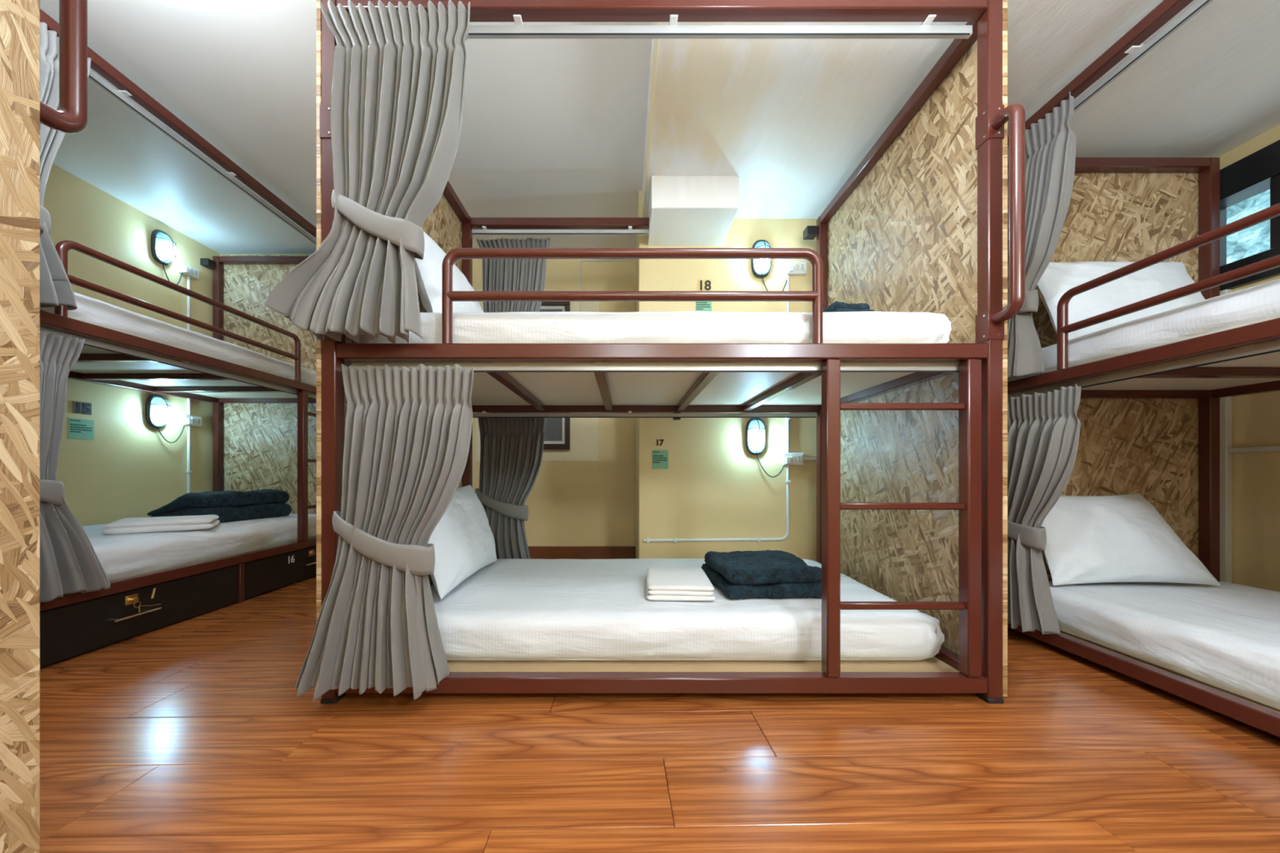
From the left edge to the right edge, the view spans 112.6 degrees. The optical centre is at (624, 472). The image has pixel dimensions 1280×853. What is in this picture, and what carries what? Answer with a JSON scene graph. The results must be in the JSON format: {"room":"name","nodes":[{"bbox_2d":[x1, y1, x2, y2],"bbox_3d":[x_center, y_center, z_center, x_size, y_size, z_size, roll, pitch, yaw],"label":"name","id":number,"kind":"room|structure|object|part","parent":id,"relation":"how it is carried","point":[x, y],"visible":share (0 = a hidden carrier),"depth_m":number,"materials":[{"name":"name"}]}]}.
{"room":"dormitory","nodes":[
{"label":"dormitory","id":0,"kind":"room"},
{"bbox_2d":[43,164,220,526],"bbox_3d":[-3.170,-0.494,1.000,0.100,2.480,4.800,0,0,0],"label":"wall","id":1,"kind":"structure","parent":0,"point":[128,469],"depth_m":2.67,"materials":[{"name":"yellow paint"}]},
{"bbox_2d":[68,417,93,439],"bbox_3d":[-3.119,-0.248,2.452,0.002,0.115,0.115,0,0,0],"label":"notice","id":2,"kind":"object","parent":1,"relation":"attached to","point":[78,428],"visible":1,"depth_m":2.45,"materials":[{"name":"green paper"}]},
{"bbox_2d":[70,419,92,432],"bbox_3d":[-3.119,-0.262,2.450,0.001,0.070,0.098,0,0,0],"label":"print","id":3,"kind":"object","parent":2,"relation":"attached to","point":[76,425],"depth_m":2.45,"materials":[{"name":"teal paper"}]},
{"bbox_2d":[72,400,91,414],"bbox_3d":[-3.118,-0.369,2.455,0.004,0.068,0.084,0,0,0],"label":"number sign","id":4,"kind":"object","parent":1,"relation":"attached to","point":[78,407],"visible":1,"depth_m":2.45,"materials":[{"name":"black"}]},
{"bbox_2d":[145,394,185,443],"bbox_3d":[-3.074,-0.358,2.898,0.092,0.317,0.243,0,0,0],"label":"wall lamp","id":5,"kind":"object","parent":1,"relation":"attached to","point":[156,406],"visible":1,"depth_m":2.82,"materials":[{"name":"grey"}]},
{"bbox_3d":[-3.064,-0.374,2.835,0.032,0.072,0.046,0,0,0],"label":"bulb","id":6,"kind":"part","parent":5,"relation":"part of","materials":[{"name":"white glass"}]},
{"bbox_2d":[151,229,182,284],"bbox_3d":[-3.074,-1.451,2.904,0.092,0.341,0.193,0,0,0],"label":"wall lamp","id":7,"kind":"object","parent":1,"relation":"attached to","point":[160,239],"visible":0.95,"depth_m":2.85,"materials":[{"name":"grey"}]},
{"bbox_3d":[-3.064,-1.479,2.866,0.032,0.072,0.046,0,0,0],"label":"bulb","id":8,"kind":"part","parent":7,"relation":"part of","materials":[{"name":"white glass"}]},
{"bbox_2d":[178,262,199,279],"bbox_3d":[-3.096,-1.434,3.041,0.048,0.072,0.120,0,0,0],"label":"power socket","id":9,"kind":"object","parent":1,"relation":"attached to","point":[186,269],"visible":1,"depth_m":3.02,"materials":[{"name":"white plastic"}]},
{"bbox_2d":[189,267,193,274],"bbox_3d":[-3.082,-1.434,3.038,0.003,0.036,0.024,0,0,0],"label":"outlet","id":10,"kind":"object","parent":9,"relation":"attached to","point":[191,269],"depth_m":3.04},
{"bbox_3d":[-3.085,-1.434,3.056,0.004,0.052,0.072,0,0,0],"label":"plate","id":11,"kind":"part","parent":9,"relation":"part of","materials":[{"name":"white plastic"}]},
{"bbox_2d":[186,275,191,493],"bbox_3d":[-3.108,-0.375,3.045,0.021,2.042,0.026,0,0,0],"label":"cable conduit","id":12,"kind":"object","parent":1,"relation":"attached to","point":[188,471],"visible":0.52,"depth_m":3.04,"materials":[{"name":"white plastic"}]},
{"bbox_2d":[181,414,201,426],"bbox_3d":[-3.096,-0.369,3.060,0.048,0.072,0.120,0,0,0],"label":"power socket","id":13,"kind":"object","parent":1,"relation":"attached to","point":[186,420],"visible":1,"depth_m":3.03,"materials":[{"name":"white plastic"}]},
{"bbox_3d":[-3.085,-0.369,3.075,0.004,0.052,0.072,0,0,0],"label":"plate","id":14,"kind":"part","parent":13,"relation":"part of","materials":[{"name":"white plastic"}]},
{"bbox_2d":[40,0,653,254],"bbox_3d":[-1.558,-1.724,1.000,3.325,0.080,4.800,0,0,0],"label":"ceiling","id":15,"kind":"structure","parent":0,"point":[552,127],"depth_m":2.06,"materials":[{"name":"paint"}]},
{"bbox_2d":[472,258,635,546],"bbox_3d":[-1.502,-0.494,3.350,3.235,2.480,0.100,0,0,0],"label":"wall","id":16,"kind":"structure","parent":0,"point":[569,503],"depth_m":3.30,"materials":[{"name":"yellow paint"}]},
{"bbox_2d":[475,290,598,461],"bbox_3d":[-0.675,-0.744,3.297,0.950,1.320,0.006,0,0,0],"label":"trim","id":17,"kind":"structure","parent":16,"relation":"attached to","point":[584,432],"depth_m":3.29,"materials":[{"name":"paint"}]},
{"bbox_2d":[539,301,569,449],"bbox_3d":[-0.720,-0.745,3.273,0.600,1.142,0.046,0,0,0],"label":"window","id":18,"kind":"structure","parent":16,"relation":"in","point":[557,437],"depth_m":3.27,"materials":[{"name":"grey"}]},
{"bbox_3d":[-0.592,-0.745,3.284,0.227,1.012,0.008,0,0,0],"label":"pane","id":19,"kind":"part","parent":18,"relation":"part of","materials":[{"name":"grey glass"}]},
{"bbox_2d":[528,546,635,559],"bbox_3d":[-1.512,0.633,3.289,3.195,0.125,0.022,0,0,0],"label":"baseboard","id":20,"kind":"structure","parent":16,"relation":"attached to","point":[535,552],"depth_m":3.28,"materials":[{"name":"brown wood"}]},
{"bbox_2d":[579,259,632,311],"bbox_3d":[-0.142,-1.071,3.295,0.405,1.135,0.010,0,0,0],"label":"cable","id":21,"kind":"object","parent":16,"relation":"attached to","point":[582,260],"visible":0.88,"depth_m":3.29,"materials":[{"name":"white plastic"}]},
{"bbox_2d":[40,575,1279,852],"bbox_3d":[-0.139,0.726,1.035,6.178,0.060,4.951,0,0,0],"label":"floor","id":22,"kind":"structure","parent":0,"point":[194,734],"depth_m":1.02,"materials":[{"name":"brown wood"}]},
{"bbox_2d":[0,0,87,852],"bbox_3d":[-1.996,-0.388,0.166,2.083,2.168,1.234,0,0,0],"label":"bunk bed","id":23,"kind":"object","parent":22,"relation":"on","point":[22,111],"visible":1,"depth_m":0.68,"materials":[{"name":"red paint"}]},
{"bbox_3d":[-0.962,-0.398,0.125,0.014,2.148,1.146,0,0,0],"label":"panel","id":24,"kind":"part","parent":23,"relation":"part of","materials":[{"name":"beige wood"}]},
{"bbox_3d":[-0.992,-0.933,0.741,0.032,0.673,0.084,0,0,0],"label":"grab handle","id":25,"kind":"part","parent":23,"relation":"part of","materials":[{"name":"red paint"}]},
{"bbox_2d":[40,8,316,667],"bbox_3d":[-2.537,-0.478,2.216,1.165,2.348,2.083,0,0,0],"label":"bunk bed","id":26,"kind":"object","parent":22,"relation":"on","point":[264,424],"visible":0.66,"depth_m":2.38,"materials":[{"name":"red paint"}]},
{"bbox_2d":[40,22,91,310],"bbox_3d":[-1.981,-1.052,1.368,0.155,0.989,0.457,0,0,0],"label":"curtain","id":27,"kind":"object","parent":26,"relation":"hanging from","point":[55,287],"visible":0.24,"depth_m":1.47,"materials":[{"name":"grey fabric"}]},
{"bbox_2d":[40,331,111,602],"bbox_3d":[-2.006,-0.025,1.400,0.117,0.944,0.489,0,0,0],"label":"curtain","id":28,"kind":"object","parent":26,"relation":"hanging from","point":[69,563],"visible":0.51,"depth_m":1.50,"materials":[{"name":"grey fabric"}]},
{"bbox_3d":[-2.035,0.592,1.775,0.036,0.009,0.170,0,0,0],"label":"handle","id":29,"kind":"part","parent":26,"relation":"part of","materials":[{"name":"silver metal"}]},
{"bbox_3d":[-2.346,0.589,1.760,0.588,0.198,1.020,0,0,0],"label":"drawer","id":30,"kind":"part","parent":26,"relation":"part of","materials":[{"name":"black paint"}]},
{"bbox_3d":[-3.067,-0.541,2.216,0.045,0.047,1.963,0,0,0],"label":"deck rail","id":31,"kind":"part","parent":26,"relation":"part of","materials":[{"name":"brown metal"}]},
{"bbox_3d":[-2.062,-0.715,2.128,0.030,0.299,1.162,0,0,0],"label":"guard rail","id":32,"kind":"part","parent":26,"relation":"part of","materials":[{"name":"brown metal"}]},
{"bbox_2d":[40,292,316,386],"bbox_3d":[-2.572,-0.642,2.192,0.961,0.143,1.941,0,0,0],"label":"mattress","id":33,"kind":"object","parent":26,"relation":"on","point":[91,310],"visible":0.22,"depth_m":1.99,"materials":[{"name":"white fabric"}]},
{"bbox_3d":[-2.062,-1.599,2.216,0.045,0.045,1.963,0,0,0],"label":"rail","id":34,"kind":"part","parent":26,"relation":"part of","materials":[{"name":"brown metal"}]},
{"bbox_3d":[-2.062,-0.545,2.216,0.045,0.047,1.963,0,0,0],"label":"deck rail","id":35,"kind":"part","parent":26,"relation":"part of","materials":[{"name":"brown metal"}]},
{"bbox_3d":[-2.062,0.463,2.216,0.045,0.048,1.963,0,0,0],"label":"rail","id":36,"kind":"part","parent":26,"relation":"part of","materials":[{"name":"red paint"}]},
{"bbox_2d":[81,513,316,581],"bbox_3d":[-2.591,0.380,2.209,0.956,0.178,1.980,0,0,0],"label":"mattress","id":37,"kind":"object","parent":26,"relation":"on","point":[121,556],"visible":0.4,"depth_m":2.09,"materials":[{"name":"white fabric"}]},
{"bbox_2d":[102,514,219,534],"bbox_3d":[-2.350,0.263,2.191,0.381,0.061,0.266,0,0,-38],"label":"folded towel","id":38,"kind":"object","parent":37,"relation":"on","point":[175,523],"visible":1,"depth_m":2.11,"materials":[{"name":"white fabric"}]},
{"bbox_2d":[146,488,291,522],"bbox_3d":[-2.547,0.202,2.710,0.508,0.183,0.516,0,0,13],"label":"folded blanket","id":39,"kind":"object","parent":37,"relation":"on","point":[228,505],"visible":0.91,"depth_m":2.55,"materials":[{"name":"black fabric"}]},
{"bbox_3d":[-3.067,-0.469,3.220,0.045,2.306,0.045,0,0,0],"label":"post","id":40,"kind":"part","parent":26,"relation":"part of","materials":[{"name":"brown metal"}]},
{"bbox_3d":[-2.565,-1.599,3.220,0.960,0.045,0.043,0,0,0],"label":"rail","id":41,"kind":"part","parent":26,"relation":"part of","materials":[{"name":"brown metal"}]},
{"bbox_3d":[-2.565,-0.488,3.251,1.046,2.328,0.014,0,0,0],"label":"panel","id":42,"kind":"part","parent":26,"relation":"part of","materials":[{"name":"beige wood"}]},
{"bbox_3d":[-2.565,-0.545,3.220,0.960,0.047,0.043,0,0,0],"label":"deck rail","id":43,"kind":"part","parent":26,"relation":"part of","materials":[{"name":"brown metal"}]},
{"bbox_3d":[-2.346,0.589,2.743,0.588,0.198,0.885,0,0,0],"label":"drawer","id":44,"kind":"part","parent":26,"relation":"part of","materials":[{"name":"black paint"}]},
{"bbox_2d":[316,0,1025,703],"bbox_3d":[0.113,-0.388,1.844,2.083,2.168,1.292,0,0,0],"label":"bunk bed","id":45,"kind":"object","parent":22,"relation":"on","point":[912,437],"visible":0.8,"depth_m":1.32,"materials":[{"name":"red paint"}]},
{"bbox_3d":[-0.891,-0.394,1.306,0.045,2.156,0.045,0,0,0],"label":"post","id":46,"kind":"part","parent":45,"relation":"part of","materials":[{"name":"brown metal"}]},
{"bbox_3d":[-0.891,-0.365,1.861,0.043,0.047,1.067,0,0,0],"label":"deck rail","id":47,"kind":"part","parent":45,"relation":"part of","materials":[{"name":"paint"}]},
{"bbox_2d":[264,0,470,344],"bbox_3d":[-0.709,-0.873,1.227,0.527,0.989,0.156,0,0,0],"label":"curtain","id":48,"kind":"object","parent":45,"relation":"hanging from","point":[398,78],"visible":1,"depth_m":1.23,"materials":[{"name":"grey fabric"}]},
{"bbox_2d":[295,363,473,701],"bbox_3d":[-0.690,0.155,1.236,0.493,0.946,0.138,0,0,0],"label":"curtain","id":49,"kind":"object","parent":45,"relation":"hanging from","point":[407,436],"visible":1,"depth_m":1.23,"materials":[{"name":"grey fabric"}]},
{"bbox_3d":[-0.922,-0.398,1.861,0.014,2.148,1.153,0,0,0],"label":"panel","id":50,"kind":"part","parent":45,"relation":"part of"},
{"bbox_3d":[-0.891,-1.419,1.861,0.043,0.045,1.067,0,0,0],"label":"rail","id":51,"kind":"part","parent":45,"relation":"part of","materials":[{"name":"brown metal"}]},
{"bbox_3d":[-0.891,-0.379,2.417,0.045,2.126,0.045,0,0,0],"label":"post","id":52,"kind":"part","parent":45,"relation":"part of","materials":[{"name":"brown metal"}]},
{"bbox_2d":[475,417,547,559],"bbox_3d":[-0.670,0.136,2.489,0.449,0.949,0.142,0,0,-2],"label":"curtain","id":53,"kind":"object","parent":45,"relation":"hanging from","point":[511,449],"visible":0.77,"depth_m":2.46,"materials":[{"name":"grey fabric"}]},
{"bbox_2d":[476,237,550,312],"bbox_3d":[-0.669,-0.873,2.519,0.469,0.986,0.163,0,0,0],"label":"curtain","id":54,"kind":"object","parent":45,"relation":"hanging from","point":[498,274],"visible":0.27,"depth_m":2.46,"materials":[{"name":"grey fabric"}]},
{"bbox_3d":[-0.364,-1.409,2.417,1.010,0.045,0.044,0,0,0],"label":"rail","id":55,"kind":"part","parent":45,"relation":"part of","materials":[{"name":"metal"}]},
{"bbox_3d":[0.024,-0.534,1.305,1.162,0.299,0.030,0,0,0],"label":"guard rail","id":56,"kind":"part","parent":45,"relation":"part of","materials":[{"name":"brown metal"}]},
{"bbox_3d":[0.113,-0.361,2.417,1.963,0.047,0.045,0,0,0],"label":"deck rail","id":57,"kind":"part","parent":45,"relation":"part of","materials":[{"name":"brown metal"}]},
{"bbox_2d":[357,311,951,342],"bbox_3d":[0.087,-0.462,1.869,1.945,0.142,1.068,0,0,0],"label":"mattress","id":58,"kind":"object","parent":45,"relation":"on","point":[684,326],"visible":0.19,"depth_m":1.34,"materials":[{"name":"white fabric"}]},
{"bbox_2d":[414,231,483,312],"bbox_3d":[-0.734,-0.738,1.833,0.209,0.396,0.680,0,0,0],"label":"pillow","id":59,"kind":"object","parent":58,"relation":"on","point":[428,269],"visible":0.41,"depth_m":1.55,"materials":[{"name":"white fabric"}]},
{"bbox_2d":[822,301,875,312],"bbox_3d":[0.790,-0.570,1.598,0.162,0.086,0.251,0,0,-6],"label":"folded blanket","id":60,"kind":"object","parent":58,"relation":"on","point":[837,306],"visible":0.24,"depth_m":1.49,"materials":[{"name":"fabric"}]},
{"bbox_3d":[0.113,-1.419,1.306,1.963,0.045,0.045,0,0,0],"label":"rail","id":61,"kind":"part","parent":45,"relation":"part of","materials":[{"name":"brown metal"}]},
{"bbox_3d":[0.113,-0.365,1.306,1.963,0.047,0.045,0,0,0],"label":"deck rail","id":62,"kind":"part","parent":45,"relation":"part of","materials":[{"name":"brown metal"}]},
{"bbox_3d":[0.113,0.643,1.306,1.963,0.048,0.045,0,0,0],"label":"rail","id":63,"kind":"part","parent":45,"relation":"part of","materials":[{"name":"brown metal"}]},
{"bbox_2d":[430,558,944,660],"bbox_3d":[0.102,0.560,1.924,1.981,0.178,1.010,0,0,0],"label":"mattress","id":64,"kind":"object","parent":45,"relation":"on","point":[507,609],"visible":0.61,"depth_m":1.45,"materials":[{"name":"white fabric"}]},
{"bbox_2d":[427,484,497,599],"bbox_3d":[-0.734,0.263,1.883,0.210,0.396,0.684,0,0,-2],"label":"pillow","id":65,"kind":"object","parent":64,"relation":"on","point":[463,540],"visible":0.77,"depth_m":1.73,"materials":[{"name":"white fabric"}]},
{"bbox_2d":[645,566,715,600],"bbox_3d":[0.215,0.445,1.730,0.258,0.057,0.337,0,0,3],"label":"folded towel","id":66,"kind":"object","parent":64,"relation":"on","point":[663,584],"visible":1,"depth_m":1.60,"materials":[{"name":"white fabric"}]},
{"bbox_2d":[701,550,821,599],"bbox_3d":[0.563,0.413,1.782,0.415,0.123,0.411,0,0,-3],"label":"folded blanket","id":67,"kind":"object","parent":64,"relation":"on","point":[764,574],"visible":0.94,"depth_m":1.60,"materials":[{"name":"fabric"}]},
{"bbox_3d":[1.117,-0.379,2.417,0.045,2.126,0.045,0,0,0],"label":"post","id":68,"kind":"part","parent":45,"relation":"part of","materials":[{"name":"brown metal"}]},
{"bbox_3d":[1.117,-0.365,1.861,0.043,0.047,1.067,0,0,0],"label":"deck rail","id":69,"kind":"part","parent":45,"relation":"part of","materials":[{"name":"brown metal"}]},
{"bbox_3d":[1.117,-1.419,1.861,0.043,0.045,1.067,0,0,0],"label":"rail","id":70,"kind":"part","parent":45,"relation":"part of","materials":[{"name":"brown metal"}]},
{"bbox_3d":[1.147,-0.398,1.861,0.014,2.148,1.153,0,0,0],"label":"panel","id":71,"kind":"part","parent":45,"relation":"part of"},
{"bbox_3d":[1.117,0.643,1.861,0.043,0.048,1.067,0,0,0],"label":"rail","id":72,"kind":"part","parent":45,"relation":"part of","materials":[{"name":"brown metal"}]},
{"bbox_3d":[1.117,-0.394,1.306,0.045,2.156,0.045,0,0,0],"label":"post","id":73,"kind":"part","parent":45,"relation":"part of","materials":[{"name":"brown metal"}]},
{"bbox_3d":[1.116,-0.754,1.241,0.035,0.618,0.086,0,0,0],"label":"grab handle","id":74,"kind":"part","parent":45,"relation":"part of","materials":[{"name":"red paint"}]},
{"bbox_2d":[1007,0,1279,737],"bbox_3d":[2.141,-0.388,0.969,1.166,2.168,2.083,0,0,0],"label":"bunk bed","id":75,"kind":"object","parent":22,"relation":"on","point":[1148,418],"visible":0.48,"depth_m":1.95,"materials":[{"name":"red paint"}]},
{"bbox_2d":[1007,91,1076,379],"bbox_3d":[1.594,-0.873,1.789,0.143,0.985,0.522,0,0,0],"label":"curtain","id":76,"kind":"object","parent":75,"relation":"hanging from","point":[1051,144],"visible":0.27,"depth_m":1.65,"materials":[{"name":"grey fabric"}]},
{"bbox_2d":[1007,383,1081,634],"bbox_3d":[1.600,0.156,1.771,0.124,0.948,0.493,0,0,0],"label":"curtain","id":77,"kind":"object","parent":75,"relation":"hanging from","point":[1043,430],"visible":0.6,"depth_m":1.67,"materials":[{"name":"grey fabric"}]},
{"bbox_3d":[1.665,-1.419,0.969,0.045,0.045,1.963,0,0,0],"label":"rail","id":78,"kind":"part","parent":75,"relation":"part of","materials":[{"name":"brown metal"}]},
{"bbox_3d":[2.183,-0.398,2.003,1.076,2.148,0.014,0,0,0],"label":"panel","id":79,"kind":"part","parent":75,"relation":"part of","materials":[{"name":"beige wood"}]},
{"bbox_3d":[2.183,-1.419,1.972,0.990,0.045,0.043,0,0,0],"label":"rail","id":80,"kind":"part","parent":75,"relation":"part of","materials":[{"name":"brown metal"}]},
{"bbox_2d":[1007,278,1279,382],"bbox_3d":[2.189,-0.463,0.993,0.987,0.145,1.950,0,0,0],"label":"mattress","id":81,"kind":"object","parent":75,"relation":"on","point":[1259,303],"visible":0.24,"depth_m":1.32,"materials":[{"name":"white fabric"}]},
{"bbox_2d":[1036,261,1204,339],"bbox_3d":[2.143,-0.733,1.836,0.741,0.403,0.190,0,0,1],"label":"pillow","id":82,"kind":"object","parent":81,"relation":"on","point":[1058,277],"visible":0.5,"depth_m":1.78,"materials":[{"name":"white fabric"}]},
{"bbox_3d":[1.665,-0.365,0.969,0.045,0.047,1.963,0,0,0],"label":"deck rail","id":83,"kind":"part","parent":75,"relation":"part of","materials":[{"name":"brown metal"}]},
{"bbox_3d":[1.665,0.643,0.969,0.045,0.048,1.963,0,0,0],"label":"rail","id":84,"kind":"part","parent":75,"relation":"part of","materials":[{"name":"brown metal"}]},
{"bbox_3d":[2.183,-0.365,1.972,0.990,0.047,0.043,0,0,0],"label":"deck rail","id":85,"kind":"part","parent":75,"relation":"part of","materials":[{"name":"brown metal"}]},
{"bbox_2d":[1048,581,1279,710],"bbox_3d":[2.220,0.559,0.975,0.968,0.182,1.974,0,0,0],"label":"mattress","id":86,"kind":"object","parent":75,"relation":"on","point":[1226,636],"visible":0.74,"depth_m":1.43,"materials":[{"name":"white fabric"}]},
{"bbox_2d":[1041,493,1221,585],"bbox_3d":[2.133,0.283,1.846,0.706,0.376,0.207,0,0,3],"label":"pillow","id":87,"kind":"object","parent":86,"relation":"on","point":[1121,538],"visible":0.91,"depth_m":1.78,"materials":[{"name":"white fabric"}]},
{"bbox_3d":[1.665,-0.534,1.057,0.030,0.299,1.162,0,0,0],"label":"guard rail","id":88,"kind":"part","parent":75,"relation":"part of","materials":[{"name":"brown metal"}]},
{"bbox_3d":[2.700,-0.379,1.972,0.045,2.126,0.045,0,0,0],"label":"post","id":89,"kind":"part","parent":75,"relation":"part of","materials":[{"name":"brown metal"}]},
{"bbox_3d":[2.700,-0.361,0.969,0.045,0.047,1.963,0,0,0],"label":"deck rail","id":90,"kind":"part","parent":75,"relation":"part of","materials":[{"name":"brown metal"}]},
{"bbox_2d":[635,190,817,561],"bbox_3d":[1.518,-0.494,2.975,2.865,2.480,0.850,0,0,0],"label":"wall","id":91,"kind":"structure","parent":0,"point":[712,486],"depth_m":2.55,"materials":[{"name":"yellow paint"}]},
{"bbox_2d":[642,22,660,217],"bbox_3d":[0.113,-1.518,0.620,0.016,0.016,3.840,0,0,0],"label":"trim","id":92,"kind":"structure","parent":91,"relation":"attached to","point":[656,40],"depth_m":1.80,"materials":[{"name":"paint"}]},
{"bbox_2d":[656,439,663,445],"bbox_3d":[0.213,-0.177,2.549,0.044,0.039,0.001,0,0,0],"label":"number sign","id":93,"kind":"object","parent":91,"relation":"attached to","point":[661,440],"visible":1,"depth_m":2.55,"materials":[{"name":"black"}]},
{"bbox_2d":[652,449,668,468],"bbox_3d":[0.212,-0.076,2.549,0.098,0.112,0.002,0,0,0],"label":"notice","id":94,"kind":"object","parent":91,"relation":"attached to","point":[660,457],"visible":1,"depth_m":2.55,"materials":[{"name":"green paper"}]},
{"bbox_2d":[653,451,666,462],"bbox_3d":[0.211,-0.090,2.549,0.084,0.068,0.001,0,0,0],"label":"print","id":95,"kind":"object","parent":94,"relation":"attached to","point":[658,456],"depth_m":2.55,"materials":[{"name":"teal paper"}]},
{"bbox_2d":[647,175,738,246],"bbox_3d":[0.361,-1.438,2.375,0.448,0.173,0.390,0,0,0],"label":"beam","id":96,"kind":"structure","parent":91,"relation":"attached to","point":[684,211],"depth_m":2.20,"materials":[{"name":"paint"}]},
{"bbox_2d":[695,301,711,311],"bbox_3d":[0.472,-0.992,2.549,0.098,0.112,0.002,0,0,0],"label":"notice","id":97,"kind":"object","parent":91,"relation":"attached to","point":[700,305],"visible":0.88,"depth_m":2.55,"materials":[{"name":"green paper"}]},
{"bbox_2d":[696,302,710,309],"bbox_3d":[0.471,-1.006,2.549,0.084,0.068,0.001,0,0,0],"label":"print","id":98,"kind":"object","parent":97,"relation":"attached to","point":[700,305],"depth_m":2.55,"materials":[{"name":"teal paper"}]},
{"bbox_2d":[697,279,711,291],"bbox_3d":[0.476,-1.116,2.548,0.082,0.070,0.004,0,0,0],"label":"number sign","id":99,"kind":"object","parent":91,"relation":"attached to","point":[703,285],"visible":1,"depth_m":2.55,"materials":[{"name":"brown"}]},
{"bbox_2d":[643,275,816,542],"bbox_3d":[0.946,-0.376,2.538,1.668,1.589,0.021,0,0,0],"label":"cable conduit","id":100,"kind":"object","parent":91,"relation":"attached to","point":[788,481],"visible":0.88,"depth_m":2.53,"materials":[{"name":"white plastic"}]},
{"bbox_2d":[745,417,784,477],"bbox_3d":[0.840,-0.148,2.504,0.238,0.357,0.092,0,0,0],"label":"wall lamp","id":101,"kind":"object","parent":91,"relation":"attached to","point":[755,436],"visible":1,"depth_m":2.53,"materials":[{"name":"grey glass"}]},
{"bbox_3d":[0.779,-0.184,2.494,0.046,0.072,0.032,0,0,0],"label":"bulb","id":102,"kind":"part","parent":101,"relation":"part of","materials":[{"name":"white glass"}]},
{"bbox_2d":[751,240,788,291],"bbox_3d":[0.865,-1.207,2.504,0.223,0.348,0.092,0,0,0],"label":"wall lamp","id":103,"kind":"object","parent":91,"relation":"attached to","point":[761,268],"visible":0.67,"depth_m":2.53,"materials":[{"name":"grey"}]},
{"bbox_3d":[0.812,-1.239,2.494,0.046,0.072,0.032,0,0,0],"label":"bulb","id":104,"kind":"part","parent":103,"relation":"part of","materials":[{"name":"white glass"}]},
{"bbox_2d":[782,453,804,465],"bbox_3d":[0.999,-0.079,2.526,0.120,0.072,0.048,0,0,0],"label":"power socket","id":105,"kind":"object","parent":91,"relation":"attached to","point":[788,459],"visible":1,"depth_m":2.51,"materials":[{"name":"white plastic"}]},
{"bbox_2d":[791,455,795,462],"bbox_3d":[0.996,-0.079,2.512,0.024,0.036,0.003,0,0,0],"label":"outlet","id":106,"kind":"object","parent":105,"relation":"attached to","point":[793,457],"depth_m":2.51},
{"bbox_3d":[1.014,-0.079,2.515,0.072,0.052,0.004,0,0,0],"label":"plate","id":107,"kind":"part","parent":105,"relation":"part of","materials":[{"name":"white plastic"}]},
{"bbox_2d":[797,455,801,462],"bbox_3d":[1.028,-0.079,2.512,0.024,0.036,0.003,0,0,0],"label":"outlet","id":108,"kind":"object","parent":105,"relation":"attached to","point":[799,457],"depth_m":2.51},
{"bbox_2d":[785,261,807,275],"bbox_3d":[1.017,-1.209,2.526,0.120,0.072,0.048,0,0,0],"label":"power socket","id":109,"kind":"object","parent":91,"relation":"attached to","point":[792,268],"visible":1,"depth_m":2.52,"materials":[{"name":"white plastic"}]},
{"bbox_2d":[795,263,799,270],"bbox_3d":[1.014,-1.209,2.512,0.024,0.036,0.003,0,0,0],"label":"outlet","id":110,"kind":"object","parent":109,"relation":"attached to","point":[797,265],"depth_m":2.51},
{"bbox_3d":[1.032,-1.209,2.515,0.072,0.052,0.004,0,0,0],"label":"plate","id":111,"kind":"part","parent":109,"relation":"part of","materials":[{"name":"white plastic"}]},
{"bbox_2d":[800,263,804,270],"bbox_3d":[1.046,-1.209,2.512,0.024,0.036,0.003,0,0,0],"label":"outlet","id":112,"kind":"object","parent":109,"relation":"attached to","point":[802,265],"depth_m":2.51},
{"bbox_2d":[642,0,1279,218],"bbox_3d":[1.528,-1.639,0.600,2.845,0.250,4.000,0,0,0],"label":"ceiling","id":113,"kind":"structure","parent":0,"point":[793,118],"depth_m":1.68,"materials":[{"name":"paint"}]},
{"bbox_2d":[1217,124,1279,591],"bbox_3d":[2.900,-0.494,0.575,0.100,2.480,3.950,0,0,0],"label":"wall","id":114,"kind":"structure","parent":0,"point":[1255,418],"depth_m":1.93,"materials":[{"name":"yellow paint"}]},
{"bbox_2d":[1219,288,1231,582],"bbox_3d":[2.835,-0.082,2.042,0.030,1.555,0.085,0,0,0],"label":"pipe boxing","id":115,"kind":"object","parent":114,"relation":"attached to","point":[1225,403],"visible":0.28,"depth_m":2.00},
{"bbox_2d":[1219,139,1279,291],"bbox_3d":[2.880,-1.147,1.440,0.120,0.575,1.380,0,0,0],"label":"window","id":116,"kind":"structure","parent":114,"relation":"in","point":[1258,172],"depth_m":1.93,"materials":[{"name":"black"}]},
{"bbox_2d":[1228,445,1279,453],"bbox_3d":[2.836,-0.102,1.199,0.028,0.027,1.598,0,0,0],"label":"duct","id":117,"kind":"object","parent":114,"relation":"attached to","point":[1264,448],"visible":1,"depth_m":1.91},
{"label":"outside","id":118,"kind":"structure","parent":0,"visible":0},
{"bbox_2d":[1226,189,1270,263],"bbox_3d":[8.184,-2.554,3.000,3.861,7.500,10.000,0,0,0],"label":"hillside","id":119,"kind":"structure","parent":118,"point":[1255,239],"depth_m":5.74,"materials":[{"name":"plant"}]}
]}

